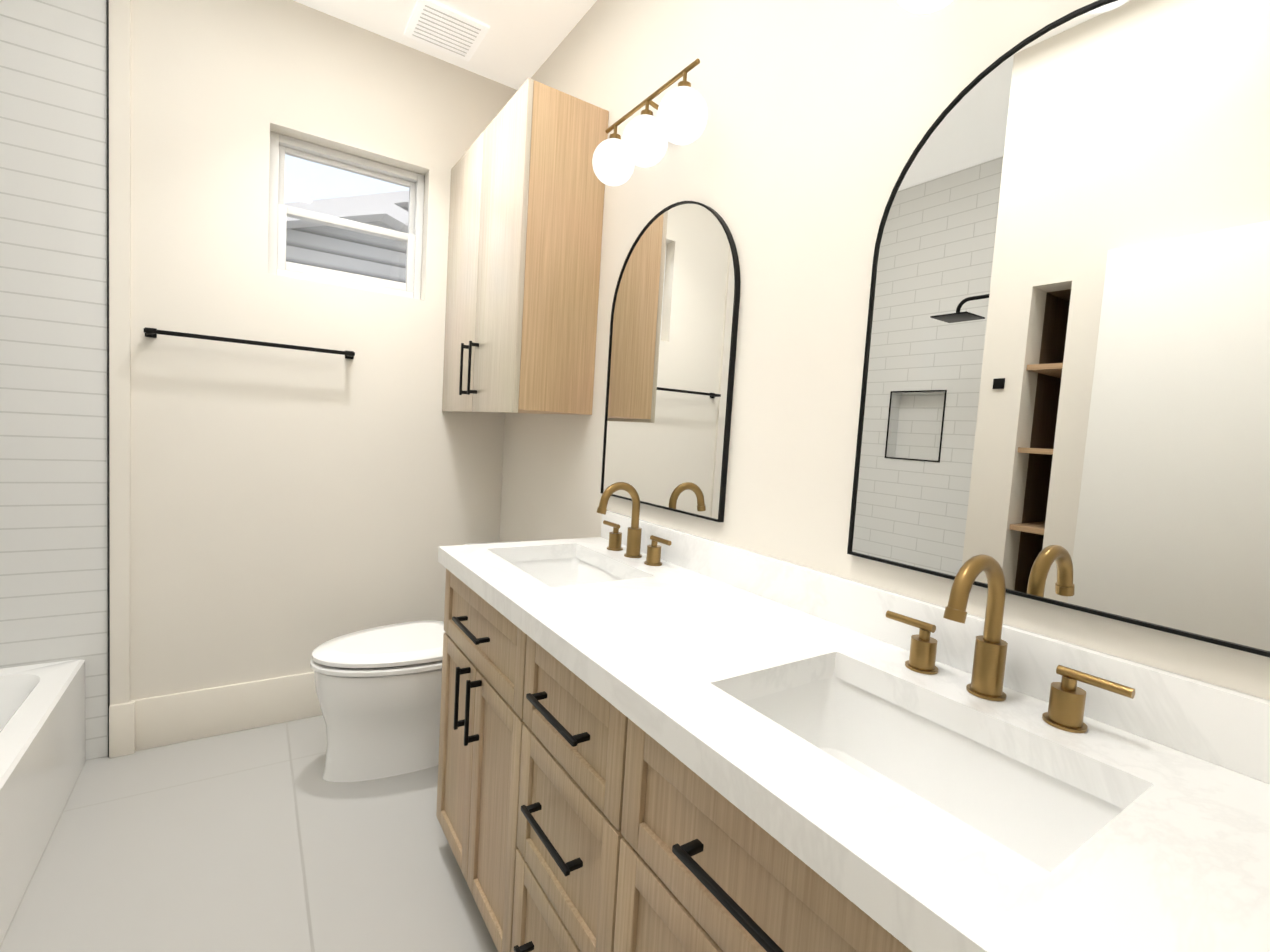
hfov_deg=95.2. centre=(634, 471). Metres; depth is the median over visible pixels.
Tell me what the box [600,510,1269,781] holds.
backsplash
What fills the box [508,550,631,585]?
sink
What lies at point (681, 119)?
sconce
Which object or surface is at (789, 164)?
wall
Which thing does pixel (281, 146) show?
window
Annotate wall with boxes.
[0,0,107,759]
[106,0,517,756]
[499,0,1269,699]
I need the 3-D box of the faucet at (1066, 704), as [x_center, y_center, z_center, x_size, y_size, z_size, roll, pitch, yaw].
[0.494,0.227,0.839,0.155,0.216,0.339,1,5,-34]
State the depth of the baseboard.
2.20 m
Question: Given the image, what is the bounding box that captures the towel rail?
[144,327,354,358]
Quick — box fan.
[404,0,489,60]
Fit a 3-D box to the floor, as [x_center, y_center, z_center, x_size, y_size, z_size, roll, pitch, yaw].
[-0.888,1.185,1.133,2.450,0.100,3.059,1,5,-34]
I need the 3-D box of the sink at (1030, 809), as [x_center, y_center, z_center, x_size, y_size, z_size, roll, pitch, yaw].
[0.343,0.441,0.763,0.342,0.152,0.482,1,5,-34]
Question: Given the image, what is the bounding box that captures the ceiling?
[293,0,596,89]
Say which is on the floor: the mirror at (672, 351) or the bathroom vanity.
the bathroom vanity
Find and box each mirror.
[600,201,740,521]
[847,0,1269,657]
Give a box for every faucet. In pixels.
[597,482,671,565]
[886,554,1134,732]
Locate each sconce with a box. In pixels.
[592,58,707,186]
[896,0,953,14]
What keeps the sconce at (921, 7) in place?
attached to the wall at (789, 164)
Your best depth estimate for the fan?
2.25 m
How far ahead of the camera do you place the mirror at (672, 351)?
1.63 m
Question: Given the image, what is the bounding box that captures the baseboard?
[109,671,322,757]
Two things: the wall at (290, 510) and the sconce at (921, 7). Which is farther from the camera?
the wall at (290, 510)
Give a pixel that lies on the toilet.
(378, 691)
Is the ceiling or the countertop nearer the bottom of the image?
the countertop
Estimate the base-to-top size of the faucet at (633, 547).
0.216 m
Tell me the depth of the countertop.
0.66 m
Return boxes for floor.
[0,715,497,951]
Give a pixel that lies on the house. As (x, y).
(304, 229)
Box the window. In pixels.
[268,132,424,298]
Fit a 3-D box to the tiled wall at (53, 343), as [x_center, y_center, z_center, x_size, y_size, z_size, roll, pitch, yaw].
[-2.209,-0.387,1.776,0.923,2.780,0.170,1,5,-34]
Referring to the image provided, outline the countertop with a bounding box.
[438,538,1269,951]
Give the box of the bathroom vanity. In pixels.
[436,558,931,951]
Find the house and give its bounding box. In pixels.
[284,190,408,282]
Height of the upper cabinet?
1.047 m
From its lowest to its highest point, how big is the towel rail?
0.032 m
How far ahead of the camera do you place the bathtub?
1.61 m
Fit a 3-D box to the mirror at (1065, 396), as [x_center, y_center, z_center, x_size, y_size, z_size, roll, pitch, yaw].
[0.620,-0.240,0.879,0.015,0.867,0.600,1,5,-34]
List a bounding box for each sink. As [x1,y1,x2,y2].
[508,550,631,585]
[736,666,1127,873]
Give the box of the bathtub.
[0,659,85,944]
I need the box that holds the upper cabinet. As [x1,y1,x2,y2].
[442,78,608,414]

